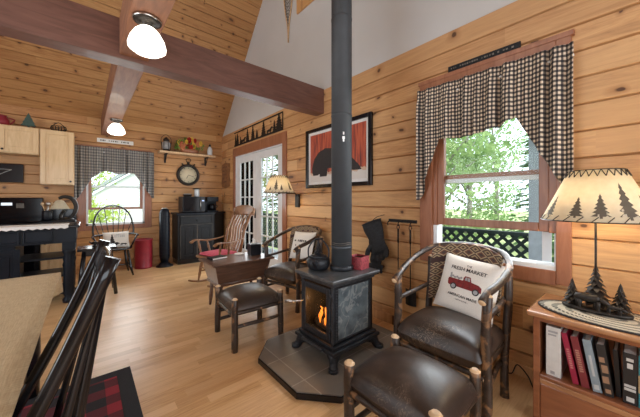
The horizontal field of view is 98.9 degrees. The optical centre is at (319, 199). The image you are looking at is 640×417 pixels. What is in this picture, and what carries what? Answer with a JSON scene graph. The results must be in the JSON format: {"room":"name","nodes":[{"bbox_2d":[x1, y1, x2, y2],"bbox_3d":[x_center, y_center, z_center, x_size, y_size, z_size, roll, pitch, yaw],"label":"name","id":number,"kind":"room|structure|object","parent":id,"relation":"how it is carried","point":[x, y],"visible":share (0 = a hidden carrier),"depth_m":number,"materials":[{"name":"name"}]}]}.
{"room":"cabin living room","nodes":[
{"label":"cabin living room","id":0,"kind":"room"},
{"bbox_2d":[0,104,221,268],"bbox_3d":[-4.271,-0.100,4.500,5.350,2.700,0.020,0,0,-41],"label":"wall","id":1,"kind":"structure","parent":0,"point":[168,190],"depth_m":5.15,"materials":[{"name":"brown wood"}]},
{"bbox_2d":[0,163,23,182],"bbox_3d":[-4.776,-0.405,4.022,0.580,0.280,0.050,0,0,-41],"label":"framed picture","id":2,"kind":"object","parent":1,"relation":"attached to","point":[14,173],"visible":1,"depth_m":4.13,"materials":[{"name":"black paint"}]},
{"bbox_2d":[0,124,39,156],"bbox_3d":[-4.770,-0.875,3.826,1.215,0.400,0.356,0,0,-41],"label":"upper cabinet","id":3,"kind":"object","parent":1,"relation":"attached to","point":[14,140],"visible":0.98,"depth_m":3.99,"materials":[{"name":"brown wood"}]},
{"bbox_2d":[0,114,15,124],"bbox_3d":[-4.588,-1.150,3.960,0.198,0.150,0.168,0,0,-5],"label":"pitcher","id":4,"kind":"object","parent":3,"relation":"on","point":[3,118],"visible":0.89,"depth_m":3.95,"materials":[{"name":"ceramic"}]},
{"bbox_2d":[21,113,35,127],"bbox_3d":[-4.405,-1.198,4.141,0.170,0.245,0.060,0,0,-41],"label":"tree ornament","id":5,"kind":"object","parent":3,"relation":"on","point":[28,121],"visible":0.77,"depth_m":4.13,"materials":[{"name":"green wood"}]},
{"bbox_2d":[40,129,74,185],"bbox_3d":[-4.158,-0.657,4.349,0.385,0.835,0.356,0,0,-41],"label":"upper cabinet","id":6,"kind":"object","parent":1,"relation":"attached to","point":[57,148],"visible":0.99,"depth_m":4.24,"materials":[{"name":"brown wood"}]},
{"bbox_2d":[50,122,66,131],"bbox_3d":[-4.148,-1.153,4.348,0.200,0.156,0.143,0,0,-41],"label":"wire basket","id":7,"kind":"object","parent":6,"relation":"on","point":[53,125],"visible":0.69,"depth_m":4.33,"materials":[{"name":"brown metal"}]},
{"bbox_2d":[45,209,76,218],"bbox_3d":[-4.242,0.230,4.489,0.380,0.159,0.027,0,0,-40],"label":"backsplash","id":8,"kind":"structure","parent":1,"relation":"attached to","point":[56,212],"depth_m":4.48,"materials":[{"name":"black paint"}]},
{"bbox_2d":[77,144,151,230],"bbox_3d":[-3.718,-0.210,5.011,1.085,1.480,0.120,0,0,-41],"label":"window","id":9,"kind":"structure","parent":1,"relation":"in","point":[84,200],"depth_m":4.92,"materials":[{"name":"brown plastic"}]},
{"bbox_2d":[74,145,153,198],"bbox_3d":[-3.635,-0.453,4.906,1.148,0.926,0.087,0,0,-41],"label":"curtain","id":10,"kind":"object","parent":9,"relation":"attached to","point":[89,161],"visible":0.99,"depth_m":4.85,"materials":[{"name":"grey fabric"}]},
{"bbox_2d":[97,138,132,145],"bbox_3d":[-3.699,-1.055,4.962,0.530,0.070,0.020,0,0,-41],"label":"wall sign","id":11,"kind":"object","parent":1,"relation":"attached to","point":[104,140],"visible":1,"depth_m":4.94,"materials":[{"name":"wood"}]},
{"bbox_2d":[76,257,172,273],"bbox_3d":[-4.268,1.205,4.481,5.330,0.090,0.019,0,0,-41],"label":"baseboard","id":12,"kind":"structure","parent":1,"relation":"attached to","point":[155,261],"depth_m":5.13,"materials":[{"name":"brown wood"}]},
{"bbox_2d":[157,150,215,165],"bbox_3d":[-2.725,-0.850,5.655,1.060,0.210,0.230,0,0,-41],"label":"wall shelf","id":13,"kind":"object","parent":1,"relation":"attached to","point":[164,152],"visible":1,"depth_m":5.57,"materials":[{"name":"brown wood"}]},
{"bbox_2d":[161,135,171,150],"bbox_3d":[-3.028,-1.122,5.391,0.150,0.334,0.169,0,0,0],"label":"lantern","id":14,"kind":"object","parent":13,"relation":"on","point":[166,145],"visible":0.95,"depth_m":5.34,"materials":[{"name":"brown metal"}]},
{"bbox_2d":[174,137,203,153],"bbox_3d":[-2.702,-1.135,5.668,0.566,0.359,0.200,0,0,-41],"label":"flower arrangement","id":15,"kind":"object","parent":13,"relation":"on","point":[183,146],"visible":1,"depth_m":5.61,"materials":[{"name":"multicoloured plant"}]},
{"bbox_2d":[180,148,198,153],"bbox_3d":[-2.699,-1.000,5.670,0.380,0.090,0.200,0,0,-40],"label":"basket","id":16,"kind":"object","parent":13,"relation":"on","point":[186,150],"depth_m":5.60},
{"bbox_2d":[176,158,199,185],"bbox_3d":[-2.758,-0.591,5.742,0.450,0.581,0.055,0,0,-41],"label":"wall clock","id":17,"kind":"object","parent":1,"relation":"attached to","point":[187,174],"visible":1,"depth_m":5.74,"materials":[{"name":"brown metal"}]},
{"bbox_2d":[0,0,262,136],"bbox_3d":[-2.850,-3.871,2.852,5.370,4.877,4.360,0,0,-41],"label":"ceiling","id":18,"kind":"structure","parent":0,"point":[34,76],"depth_m":4.58,"materials":[{"name":"brown wood"}]},
{"bbox_2d":[101,64,142,135],"bbox_3d":[-2.701,-1.295,3.621,0.195,0.290,3.355,0,0,-41],"label":"beam","id":19,"kind":"structure","parent":18,"relation":"attached to","point":[122,83],"depth_m":2.99,"materials":[{"name":"wood"}]},
{"bbox_2d":[107,118,124,135],"bbox_3d":[-2.912,-1.040,3.917,0.212,0.220,0.212,0,0,-41],"label":"ceiling light","id":20,"kind":"object","parent":19,"relation":"attached to","point":[115,128],"visible":1,"depth_m":3.86,"materials":[{"name":"white glass"}]},
{"bbox_2d":[22,262,532,416],"bbox_3d":[-1.437,1.280,1.259,5.450,0.060,8.790,0,0,-41],"label":"floor","id":21,"kind":"structure","parent":0,"point":[159,323],"depth_m":2.25,"materials":[{"name":"brown wood"}]},
{"bbox_2d":[0,198,43,271],"bbox_3d":[-4.468,0.608,3.869,0.760,1.285,0.672,0,0,-41],"label":"range","id":22,"kind":"object","parent":21,"relation":"on","point":[12,210],"visible":0.44,"depth_m":4.05,"materials":[{"name":"black paint"}]},
{"bbox_2d":[0,219,41,223],"bbox_3d":[-4.445,0.309,3.841,0.760,0.019,0.455,0,0,-40],"label":"cooktop","id":23,"kind":"object","parent":22,"relation":"in","point":[2,221],"depth_m":3.90,"materials":[{"name":"black glass"}]},
{"bbox_2d":[0,221,79,302],"bbox_3d":[-3.853,0.775,3.002,1.840,0.950,0.730,0,0,-41],"label":"kitchen island","id":24,"kind":"object","parent":21,"relation":"on","point":[12,243],"visible":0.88,"depth_m":3.27,"materials":[{"name":"black paint"}]},
{"bbox_2d":[0,223,68,231],"bbox_3d":[-3.738,0.318,2.829,1.690,0.043,0.342,0,0,-41],"label":"table runner","id":25,"kind":"object","parent":24,"relation":"on","point":[61,225],"visible":1,"depth_m":3.10,"materials":[{"name":"fabric"}]},
{"bbox_2d":[20,267,62,276],"bbox_3d":[-3.401,0.920,3.421,0.469,0.024,0.500,0,0,-40],"label":"shelf","id":26,"kind":"object","parent":24,"relation":"attached to","point":[55,270],"depth_m":3.43,"materials":[{"name":"blue paint"}]},
{"bbox_2d":[20,251,63,262],"bbox_3d":[-3.401,0.700,3.421,0.469,0.024,0.500,0,0,-40],"label":"shelf","id":27,"kind":"object","parent":24,"relation":"attached to","point":[48,255],"depth_m":3.34,"materials":[{"name":"blue paint"}]},
{"bbox_2d":[40,243,62,282],"bbox_3d":[-4.056,0.800,4.248,0.350,0.900,0.631,0,0,-41],"label":"base cabinet","id":28,"kind":"object","parent":21,"relation":"on","point":[56,263],"visible":0.07,"depth_m":4.00,"materials":[{"name":"brown wood"}]},
{"bbox_2d":[40,209,76,222],"bbox_3d":[-4.052,0.249,4.267,0.380,0.198,0.612,0,0,-41],"label":"countertop","id":29,"kind":"structure","parent":28,"relation":"on","point":[56,212],"depth_m":4.44,"materials":[{"name":"blue paint"}]},
{"bbox_2d":[41,202,53,220],"bbox_3d":[-4.105,0.169,4.121,0.119,0.280,0.119,0,0,-4],"label":"utensil crock","id":30,"kind":"object","parent":29,"relation":"on","point":[47,215],"visible":1,"depth_m":4.09,"materials":[{"name":"black ceramic"}]},
{"bbox_2d":[51,195,78,219],"bbox_3d":[-3.995,0.116,4.281,0.337,0.386,0.233,0,0,-41],"label":"lamp","id":31,"kind":"object","parent":29,"relation":"on","point":[59,204],"visible":0.98,"depth_m":4.26,"materials":[{"name":"brown metal"}]},
{"bbox_2d":[19,366,142,416],"bbox_3d":[-1.893,1.244,0.638,2.550,0.010,1.530,0,0,-41],"label":"plaid rug","id":32,"kind":"object","parent":21,"relation":"on","point":[112,394],"visible":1,"depth_m":1.71,"materials":[{"name":"fabric"}]},
{"bbox_2d":[23,333,40,398],"bbox_3d":[-1.460,0.876,0.686,0.950,0.723,2.340,0,0,-41],"label":"dining table","id":33,"kind":"object","parent":32,"relation":"on","point":[37,352],"visible":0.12,"depth_m":1.72,"materials":[{"name":"brown wood"}]},
{"bbox_2d":[0,272,62,416],"bbox_3d":[-1.454,0.584,0.700,1.053,0.155,2.437,0,0,-41],"label":"tablecloth","id":34,"kind":"object","parent":33,"relation":"on","point":[25,302],"visible":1,"depth_m":1.12,"materials":[{"name":"fabric"}]},
{"bbox_2d":[12,239,120,416],"bbox_3d":[-0.987,0.702,0.761,0.670,1.083,0.504,0,0,-41],"label":"dining chair","id":35,"kind":"object","parent":32,"relation":"on","point":[101,267],"visible":1,"depth_m":0.81,"materials":[{"name":"black paint"}]},
{"bbox_2d":[77,243,117,293],"bbox_3d":[-2.978,0.936,3.664,0.422,0.633,0.382,0,0,-41],"label":"stool","id":36,"kind":"object","parent":21,"relation":"on","point":[88,250],"visible":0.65,"depth_m":3.50,"materials":[{"name":"paint"}]},
{"bbox_2d":[91,205,138,274],"bbox_3d":[-3.422,0.670,4.574,0.630,1.167,0.486,0,0,-44],"label":"chair","id":37,"kind":"object","parent":21,"relation":"on","point":[127,261],"visible":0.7,"depth_m":4.65,"materials":[{"name":"black paint"}]},
{"bbox_2d":[103,231,128,246],"bbox_3d":[-3.408,0.665,4.583,0.117,0.261,0.362,0,0,44],"label":"throw pillow","id":38,"kind":"object","parent":37,"relation":"on","point":[121,239],"visible":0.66,"depth_m":4.58,"materials":[{"name":"beige fabric"}]},
{"bbox_2d":[110,235,126,244],"bbox_3d":[-3.381,0.656,4.565,0.282,0.200,0.015,0,-15,-45],"label":"print","id":39,"kind":"object","parent":38,"relation":"attached to","point":[117,239],"depth_m":4.58},
{"bbox_2d":[134,238,152,268],"bbox_3d":[-3.261,0.985,5.066,0.304,0.530,0.304,0,0,-41],"label":"bin","id":40,"kind":"object","parent":21,"relation":"on","point":[143,247],"visible":0.92,"depth_m":4.96,"materials":[{"name":"plastic"}]},
{"bbox_2d":[156,208,172,267],"bbox_3d":[-2.940,0.698,5.182,0.290,1.105,0.288,0,0,-41],"label":"tower fan","id":41,"kind":"object","parent":21,"relation":"on","point":[164,214],"visible":1,"depth_m":5.12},
{"bbox_2d":[160,216,169,253],"bbox_3d":[-2.897,0.647,5.133,0.162,0.731,0.053,0,0,-40],"label":"grille","id":42,"kind":"object","parent":41,"relation":"attached to","point":[164,220],"depth_m":5.11,"materials":[{"name":"black plastic"}]},
{"bbox_2d":[171,211,224,264],"bbox_3d":[-2.469,0.752,5.697,1.045,0.996,0.494,0,0,-41],"label":"base cabinet","id":43,"kind":"object","parent":21,"relation":"on","point":[186,226],"visible":0.83,"depth_m":5.43,"materials":[{"name":"black wood"}]},
{"bbox_2d":[179,196,204,211],"bbox_3d":[-2.603,0.087,5.574,0.420,0.310,0.362,0,0,-41],"label":"microwave","id":44,"kind":"object","parent":43,"relation":"on","point":[186,204],"visible":1,"depth_m":5.45,"materials":[{"name":"black metal"}]},
{"bbox_2d":[205,197,218,211],"bbox_3d":[-2.338,0.092,5.880,0.242,0.320,0.240,0,0,-41],"label":"coffee maker","id":45,"kind":"object","parent":43,"relation":"on","point":[210,202],"visible":0.92,"depth_m":5.80,"materials":[{"name":"black plastic"}]},
{"bbox_2d":[188,205,254,287],"bbox_3d":[-1.476,0.664,4.221,0.641,1.164,0.873,0,0,34],"label":"rocking chair","id":46,"kind":"object","parent":21,"relation":"on","point":[241,210],"visible":0.77,"depth_m":4.33,"materials":[{"name":"brown wood"}]},
{"bbox_2d":[198,252,274,307],"bbox_3d":[-1.010,0.976,3.339,0.750,0.551,0.510,0,0,-41],"label":"side table","id":47,"kind":"object","parent":21,"relation":"on","point":[233,269],"visible":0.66,"depth_m":3.17,"materials":[{"name":"brown wood"}]},
{"bbox_2d":[207,255,226,260],"bbox_3d":[-1.224,0.686,3.266,0.132,0.024,0.190,0,0,40],"label":"book","id":48,"kind":"object","parent":47,"relation":"on","point":[217,257],"visible":1,"depth_m":3.23,"materials":[{"name":"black paper"}]},
{"bbox_2d":[247,238,260,255],"bbox_3d":[-0.844,0.590,3.514,0.135,0.215,0.135,0,0,-35],"label":"tissue box","id":49,"kind":"object","parent":47,"relation":"on","point":[254,248],"visible":1,"depth_m":3.47,"materials":[{"name":"black plastic"}]},
{"bbox_2d":[215,277,283,353],"bbox_3d":[-0.667,1.030,2.561,0.482,0.465,0.507,0,0,-38],"label":"footstool","id":50,"kind":"object","parent":21,"relation":"on","point":[236,300],"visible":0.99,"depth_m":2.43,"materials":[{"name":"leather"}]},
{"bbox_2d":[261,225,323,312],"bbox_3d":[-0.307,0.800,3.412,0.643,0.926,0.624,0,0,39],"label":"armchair","id":51,"kind":"object","parent":21,"relation":"on","point":[284,272],"visible":0.72,"depth_m":3.26,"materials":[{"name":"brown wood"}]},
{"bbox_2d":[289,231,315,258],"bbox_3d":[-0.222,0.580,3.493,0.390,0.354,0.159,0,0,40],"label":"throw pillow","id":52,"kind":"object","parent":51,"relation":"on","point":[299,237],"visible":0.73,"depth_m":3.46,"materials":[{"name":"beige fabric"}]},
{"bbox_2d":[258,323,392,403],"bbox_3d":[0.126,1.226,2.271,1.140,0.048,0.910,0,0,-41],"label":"hearth pad","id":53,"kind":"object","parent":21,"relation":"on","point":[302,371],"visible":0.48,"depth_m":2.00,"materials":[{"name":"grey tile"}]},
{"bbox_2d":[285,262,382,374],"bbox_3d":[0.118,0.895,2.253,0.615,0.650,0.554,0,0,-41],"label":"wood stove","id":54,"kind":"object","parent":53,"relation":"on","point":[336,307],"visible":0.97,"depth_m":2.11,"materials":[{"name":"cast iron"},{"name":"glass"}]},
{"bbox_2d":[307,238,329,270],"bbox_3d":[-0.008,0.442,2.257,0.196,0.255,0.224,0,0,-20],"label":"kettle","id":55,"kind":"object","parent":54,"relation":"on","point":[318,261],"visible":1,"depth_m":2.21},
{"bbox_2d":[330,0,352,271],"bbox_3d":[0.177,-2.641,2.256,0.192,6.418,0.192,0,0,-41],"label":"pipe","id":56,"kind":"object","parent":54,"relation":"on","point":[341,10],"visible":0.99,"depth_m":2.18,"materials":[{"name":"metal"}]},
{"bbox_2d":[352,254,368,270],"bbox_3d":[0.326,0.517,2.290,0.122,0.104,0.122,0,0,42],"label":"tin","id":57,"kind":"object","parent":54,"relation":"on","point":[360,262],"visible":0.71,"depth_m":2.24,"materials":[{"name":"red metal"}]},
{"bbox_2d":[343,334,480,416],"bbox_3d":[0.446,1.030,1.348,0.463,0.466,0.506,0,0,-41],"label":"footstool","id":58,"kind":"object","parent":21,"relation":"on","point":[396,381],"visible":1,"depth_m":1.27,"materials":[{"name":"leather"}]},
{"bbox_2d":[392,242,513,416],"bbox_3d":[0.911,0.791,1.864,0.634,0.944,0.654,0,0,-42],"label":"armchair","id":59,"kind":"object","parent":21,"relation":"on","point":[452,338],"visible":0.83,"depth_m":1.74,"materials":[{"name":"leather"}]},
{"bbox_2d":[433,252,504,326],"bbox_3d":[1.026,0.600,1.909,0.181,0.402,0.422,0,0,-36],"label":"throw pillow","id":60,"kind":"object","parent":59,"relation":"on","point":[463,281],"visible":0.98,"depth_m":1.88,"materials":[{"name":"beige fabric"}]},
{"bbox_2d":[448,272,480,295],"bbox_3d":[0.991,0.576,1.885,0.049,0.119,0.222,0,0,-40],"label":"print","id":61,"kind":"object","parent":60,"relation":"attached to","point":[459,283],"depth_m":1.88},
{"bbox_2d":[526,293,639,416],"bbox_3d":[1.792,0.934,1.149,0.449,0.632,1.420,0,0,-41],"label":"bookcase","id":62,"kind":"object","parent":21,"relation":"on","point":[553,396],"visible":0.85,"depth_m":1.45,"materials":[{"name":"brown wood"}]},
{"bbox_2d":[546,323,566,378],"bbox_3d":[1.353,0.831,1.564,0.201,0.268,0.062,0,0,-41],"label":"book","id":63,"kind":"object","parent":62,"relation":"on","point":[556,359],"visible":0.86,"depth_m":1.50,"materials":[{"name":"paper"}]},
{"bbox_2d":[548,330,557,374],"bbox_3d":[1.276,0.836,1.500,0.001,0.236,0.040,0,0,-40],"label":"print","id":64,"kind":"object","parent":63,"relation":"attached to","point":[552,334],"depth_m":1.50},
{"bbox_2d":[561,328,579,384],"bbox_3d":[1.385,0.837,1.504,0.171,0.255,0.071,0,0,-41],"label":"book","id":65,"kind":"object","parent":62,"relation":"on","point":[565,333],"visible":0.72,"depth_m":1.45,"materials":[{"name":"paper"}]},
{"bbox_2d":[566,348,573,368],"bbox_3d":[1.320,0.838,1.448,0.001,0.099,0.012,0,-11,-40],"label":"print","id":66,"kind":"object","parent":65,"relation":"attached to","point":[569,355],"depth_m":1.45},
{"bbox_2d":[570,330,590,388],"bbox_3d":[1.409,0.839,1.475,0.171,0.251,0.075,0,0,-41],"label":"book","id":67,"kind":"object","parent":62,"relation":"on","point":[576,337],"visible":0.87,"depth_m":1.43,"materials":[{"name":"paper"}]},
{"bbox_2d":[575,350,583,372],"bbox_3d":[1.344,0.835,1.420,0.001,0.109,0.015,0,-11,-40],"label":"print","id":68,"kind":"object","parent":67,"relation":"attached to","point":[578,353],"depth_m":1.42},
{"bbox_2d":[538,299,639,335],"bbox_3d":[1.513,0.614,1.424,0.346,0.009,0.606,0,0,-41],"label":"mat","id":69,"kind":"object","parent":62,"relation":"on","point":[556,306],"visible":0.71,"depth_m":1.41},
{"bbox_2d":[540,168,639,319],"bbox_3d":[1.508,0.219,1.498,0.475,0.775,0.472,0,0,-41],"label":"table lamp","id":70,"kind":"object","parent":69,"relation":"on","point":[604,195],"visible":1,"depth_m":1.41,"materials":[{"name":"fabric"}]},
{"bbox_2d":[582,333,602,392],"bbox_3d":[1.439,0.839,1.440,0.171,0.252,0.072,0,0,-41],"label":"book","id":71,"kind":"object","parent":62,"relation":"on","point":[589,341],"visible":0.81,"depth_m":1.39,"materials":[{"name":"paper"}]},
{"bbox_2d":[588,355,599,389],"bbox_3d":[1.378,0.869,1.381,0.001,0.162,0.019,0,-9,-40],"label":"print","id":72,"kind":"object","parent":71,"relation":"attached to","point":[593,371],"depth_m":1.38},
{"bbox_2d":[596,337,614,397],"bbox_3d":[1.464,0.841,1.403,0.161,0.247,0.063,0,0,-41],"label":"book","id":73,"kind":"object","parent":62,"relation":"on","point":[602,345],"visible":0.83,"depth_m":1.36,"materials":[{"name":"paper"}]},
{"bbox_2d":[599,357,610,393],"bbox_3d":[1.405,0.864,1.349,0.001,0.169,0.026,0,-7,-40],"label":"print","id":74,"kind":"object","parent":73,"relation":"attached to","point":[603,361],"depth_m":1.35},
{"bbox_2d":[613,341,622,397],"bbox_3d":[1.521,0.852,1.399,0.170,0.226,0.029,0,0,-41],"label":"book","id":75,"kind":"object","parent":62,"relation":"on","point":[616,347],"visible":0.84,"depth_m":1.35,"materials":[{"name":"paper"}]},
{"bbox_2d":[623,344,637,406],"bbox_3d":[1.526,0.845,1.347,0.171,0.240,0.046,0,0,-41],"label":"book","id":76,"kind":"object","parent":62,"relation":"on","point":[630,353],"visible":0.87,"depth_m":1.29,"materials":[{"name":"paper"}]},
{"bbox_2d":[624,358,635,402],"bbox_3d":[1.461,0.851,1.291,0.001,0.204,0.037,0,0,-40],"label":"print","id":77,"kind":"object","parent":76,"relation":"attached to","point":[629,363],"depth_m":1.29},
{"bbox_2d":[638,348,639,407],"bbox_3d":[1.548,0.844,1.312,0.161,0.242,0.030,0,0,-41],"label":"book","id":78,"kind":"object","parent":62,"relation":"on","point":[639,348],"visible":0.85,"depth_m":1.27,"materials":[{"name":"paper"}]},
{"bbox_2d":[222,0,639,367],"bbox_3d":[0.641,-2.523,2.968,0.130,7.546,8.690,0,0,-41],"label":"wall","id":79,"kind":"structure","parent":0,"point":[606,39],"depth_m":2.58,"materials":[{"name":"brown wood"}]},
{"bbox_2d":[0,0,323,115],"bbox_3d":[-2.033,-1.280,1.880,5.350,0.320,0.160,0,0,-41],"label":"beam","id":80,"kind":"structure","parent":79,"relation":"attached to","point":[68,26],"depth_m":2.33,"materials":[{"name":"wood"}]},
{"bbox_2d":[222,163,229,187],"bbox_3d":[-2.073,-0.540,6.028,0.022,0.560,0.460,0,0,-41],"label":"wall plaque","id":81,"kind":"object","parent":79,"relation":"attached to","point":[226,166],"visible":1,"depth_m":5.97,"materials":[{"name":"brown wood"}]},
{"bbox_2d":[234,111,282,146],"bbox_3d":[-1.174,-1.245,4.974,0.008,0.300,1.850,0,0,-41],"label":"metal wall art","id":82,"kind":"object","parent":79,"relation":"attached to","point":[278,127],"visible":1,"depth_m":4.76},
{"bbox_2d":[233,131,286,267],"bbox_3d":[-1.137,0.095,4.986,0.154,2.310,2.000,0,0,-41],"label":"door","id":83,"kind":"structure","parent":79,"relation":"in","point":[248,160],"depth_m":4.91,"materials":[{"name":"white paint"}]},
{"bbox_2d":[240,161,252,248],"bbox_3d":[-1.416,0.115,5.330,0.024,1.710,0.565,0,0,-40],"label":"grille","id":84,"kind":"object","parent":83,"relation":"attached to","point":[246,167],"depth_m":5.33,"materials":[{"name":"white paint"}]},
{"bbox_2d":[261,156,277,255],"bbox_3d":[-0.854,0.115,4.672,0.024,1.710,0.565,0,0,-40],"label":"grille","id":85,"kind":"object","parent":83,"relation":"attached to","point":[262,157],"depth_m":4.74,"materials":[{"name":"white paint"}]},
{"bbox_2d":[263,175,299,206],"bbox_3d":[-0.493,-0.111,3.747,0.578,0.433,0.418,0,0,-41],"label":"lamp","id":86,"kind":"object","parent":79,"relation":"attached to","point":[278,184],"visible":1,"depth_m":3.58,"materials":[{"name":"fabric"}]},
{"bbox_2d":[283,0,292,42],"bbox_3d":[-0.486,-3.074,4.188,0.019,1.329,0.282,0,0,-41],"label":"snowshoe","id":87,"kind":"object","parent":79,"relation":"attached to","point":[290,7],"visible":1,"depth_m":4.18,"materials":[{"name":"brown wood"}]},
{"bbox_2d":[297,0,313,13],"bbox_3d":[0.612,-4.035,2.936,0.065,2.630,2.870,0,0,-41],"label":"window","id":88,"kind":"structure","parent":79,"relation":"in","point":[301,4],"depth_m":3.90,"materials":[{"name":"brown wood"}]},
{"bbox_2d":[306,111,372,188],"bbox_3d":[0.186,-0.555,3.374,0.035,0.790,1.150,0,0,-41],"label":"framed picture","id":89,"kind":"object","parent":79,"relation":"attached to","point":[318,140],"visible":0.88,"depth_m":3.41,"materials":[{"name":"paper"}]},
{"bbox_2d":[311,121,365,181],"bbox_3d":[0.189,-0.555,3.377,0.002,0.630,0.980,0,0,-40],"label":"print","id":90,"kind":"object","parent":89,"relation":"attached to","point":[320,141],"depth_m":3.46,"materials":[{"name":"red paper"}]},
{"bbox_2d":[362,215,388,261],"bbox_3d":[0.572,0.388,2.834,0.108,0.483,0.356,0,0,-41],"label":"glove","id":91,"kind":"object","parent":79,"relation":"hanging from","point":[373,229],"visible":0.99,"depth_m":2.78,"materials":[{"name":"black fabric"}]},
{"bbox_2d":[369,241,382,273],"bbox_3d":[0.583,0.563,2.866,0.055,0.433,0.184,0,0,-41],"label":"glove","id":92,"kind":"object","parent":79,"relation":"hanging from","point":[376,265],"visible":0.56,"depth_m":2.84,"materials":[{"name":"black fabric"}]},
{"bbox_2d":[387,219,416,226],"bbox_3d":[0.780,0.222,2.652,0.069,0.063,0.310,0,0,-41],"label":"tool rack","id":93,"kind":"object","parent":79,"relation":"attached to","point":[390,220],"visible":1,"depth_m":2.65,"materials":[{"name":"black metal"}]},
{"bbox_2d":[394,224,399,292],"bbox_3d":[0.743,0.602,2.656,0.051,0.736,0.052,0,0,-41],"label":"poker","id":94,"kind":"object","parent":93,"relation":"hanging from","point":[398,224],"visible":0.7,"depth_m":2.64,"materials":[{"name":"black metal"}]},
{"bbox_2d":[406,226,415,306],"bbox_3d":[0.839,0.607,2.544,0.051,0.746,0.110,0,0,-41],"label":"shovel","id":95,"kind":"object","parent":93,"relation":"hanging from","point":[411,299],"visible":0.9,"depth_m":2.54,"materials":[{"name":"black metal"}]},
{"bbox_2d":[295,284,532,381],"bbox_3d":[0.588,1.205,2.922,0.019,0.090,8.690,0,0,-41],"label":"baseboard","id":96,"kind":"structure","parent":79,"relation":"attached to","point":[376,313],"depth_m":1.98,"materials":[{"name":"brown wood"}]},
{"bbox_2d":[448,41,520,72],"bbox_3d":[1.256,-1.102,2.134,0.018,0.048,0.510,0,0,-41],"label":"wall sign","id":97,"kind":"object","parent":79,"relation":"attached to","point":[516,45],"visible":0.95,"depth_m":2.10,"materials":[{"name":"black wood"}]},
{"bbox_2d":[418,29,574,285],"bbox_3d":[1.302,-0.258,2.164,0.148,1.635,1.060,0,0,-41],"label":"window","id":98,"kind":"structure","parent":79,"relation":"in","point":[432,203],"depth_m":1.98,"materials":[{"name":"brown wood"}]},
{"bbox_2d":[416,41,573,199],"bbox_3d":[1.209,-0.488,2.070,0.082,0.976,1.045,0,0,-41],"label":"curtain","id":99,"kind":"object","parent":98,"relation":"hanging from","point":[536,90],"visible":1,"depth_m":1.91,"materials":[{"name":"multicoloured fabric"}]},
{"bbox_3d":[-0.019,-3.870,-0.463,5.370,6.524,0.020,0,-42,-40],"label":"ceiling","id":100,"kind":"structure","parent":0,"visible":0},
{"bbox_2d":[119,0,175,61],"bbox_3d":[0.173,-1.295,0.256,0.195,0.290,5.175,0,0,-41],"label":"beam","id":101,"kind":"structure","parent":100,"relation":"attached to","point":[161,9],"depth_m":1.75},
{"bbox_2d":[127,11,165,58],"bbox_3d":[-1.099,-1.040,1.744,0.212,0.220,0.212,0,0,-41],"label":"ceiling light","id":102,"kind":"object","parent":101,"relation":"attached to","point":[144,40],"visible":1,"depth_m":1.69,"materials":[{"name":"frosted white glass"},{"name":"brushed nickel"}]},
{"label":"outside","id":103,"kind":"structure","parent":0,"visible":0},
{"bbox_2d":[265,209,553,262],"bbox_3d":[-7.333,1.975,23.984,100.000,0.050,74.000,0,0,-41],"label":"ground","id":104,"kind":"structure","parent":103,"point":[458,213],"depth_m":18.73,"materials":[{"name":"green plant"}]},
{"bbox_2d":[88,171,129,222],"bbox_3d":[-5.824,0.282,7.204,1.852,3.344,1.715,0,0,-41],"label":"leafy tree","id":105,"kind":"object","parent":104,"relation":"on","point":[91,214],"visible":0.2,"depth_m":7.03,"materials":[{"name":"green plant"}]},
{"bbox_2d":[88,174,141,222],"bbox_3d":[-6.631,0.240,10.381,4.000,3.420,3.400,0,0,-41],"label":"shed","id":106,"kind":"object","parent":104,"relation":"on","point":[127,197],"visible":0.02,"depth_m":8.71,"materials":[{"name":"white paint"}]},
{"bbox_2d":[263,157,274,225],"bbox_3d":[-4.276,-1.387,15.396,4.409,6.689,4.082,0,0,-34],"label":"leafy tree","id":107,"kind":"object","parent":104,"relation":"on","point":[264,179],"visible":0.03,"depth_m":15.83,"materials":[{"name":"green plant"}]},
{"bbox_2d":[263,155,277,239],"bbox_3d":[-1.570,-1.807,13.005,3.028,7.514,3.002,0,0,40],"label":"fir tree","id":108,"kind":"object","parent":104,"relation":"on","point":[276,156],"visible":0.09,"depth_m":12.66,"materials":[{"name":"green plant"}]},
{"bbox_2d":[442,131,525,241],"bbox_3d":[3.443,-1.387,7.730,4.409,6.689,4.082,0,0,-41],"label":"leafy tree","id":109,"kind":"object","parent":104,"relation":"on","point":[458,167],"visible":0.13,"depth_m":6.90,"materials":[{"name":"green plant"}]},
{"bbox_2d":[445,128,528,246],"bbox_3d":[5.514,-1.387,9.750,4.082,6.689,4.409,0,0,6],"label":"leafy tree","id":110,"kind":"object","parent":104,"relation":"on","point":[470,209],"visible":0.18,"depth_m":10.01,"materials":[{"name":"green plant"}]},
{"bbox_2d":[461,118,528,236],"bbox_3d":[9.310,-1.717,14.638,3.995,7.350,4.322,0,0,-22],"label":"leafy tree","id":111,"kind":"object","parent":104,"relation":"on","point":[497,193],"visible":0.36,"depth_m":14.38,"materials":[{"name":"green plant"}]},
{"bbox_2d":[507,134,553,244],"bbox_3d":[8.825,-1.807,10.626,3.002,7.514,3.028,0,0,37],"label":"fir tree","id":112,"kind":"object","parent":104,"relation":"on","point":[526,164],"visible":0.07,"depth_m":10.97,"materials":[{"name":"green plant"}]},
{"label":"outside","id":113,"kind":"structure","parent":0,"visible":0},
{"bbox_2d":[268,247,277,258],"bbox_3d":[0.084,1.310,4.675,1.240,0.080,11.000,0,0,-41],"label":"floor","id":114,"kind":"structure","parent":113,"point":[269,249],"depth_m":6.75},
{"bbox_2d":[529,138,545,261],"bbox_3d":[2.298,-0.330,2.883,0.160,3.300,0.160,0,0,-41],"label":"porch post","id":115,"kind":"object","parent":114,"relation":"on","point":[535,237],"visible":0.04,"depth_m":2.85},
{"bbox_2d":[263,213,528,258],"bbox_3d":[-0.421,0.772,6.067,0.100,0.835,8.239,0,0,-41],"label":"porch railing","id":116,"kind":"object","parent":115,"relation":"attached to","point":[470,231],"visible":0.06,"depth_m":3.25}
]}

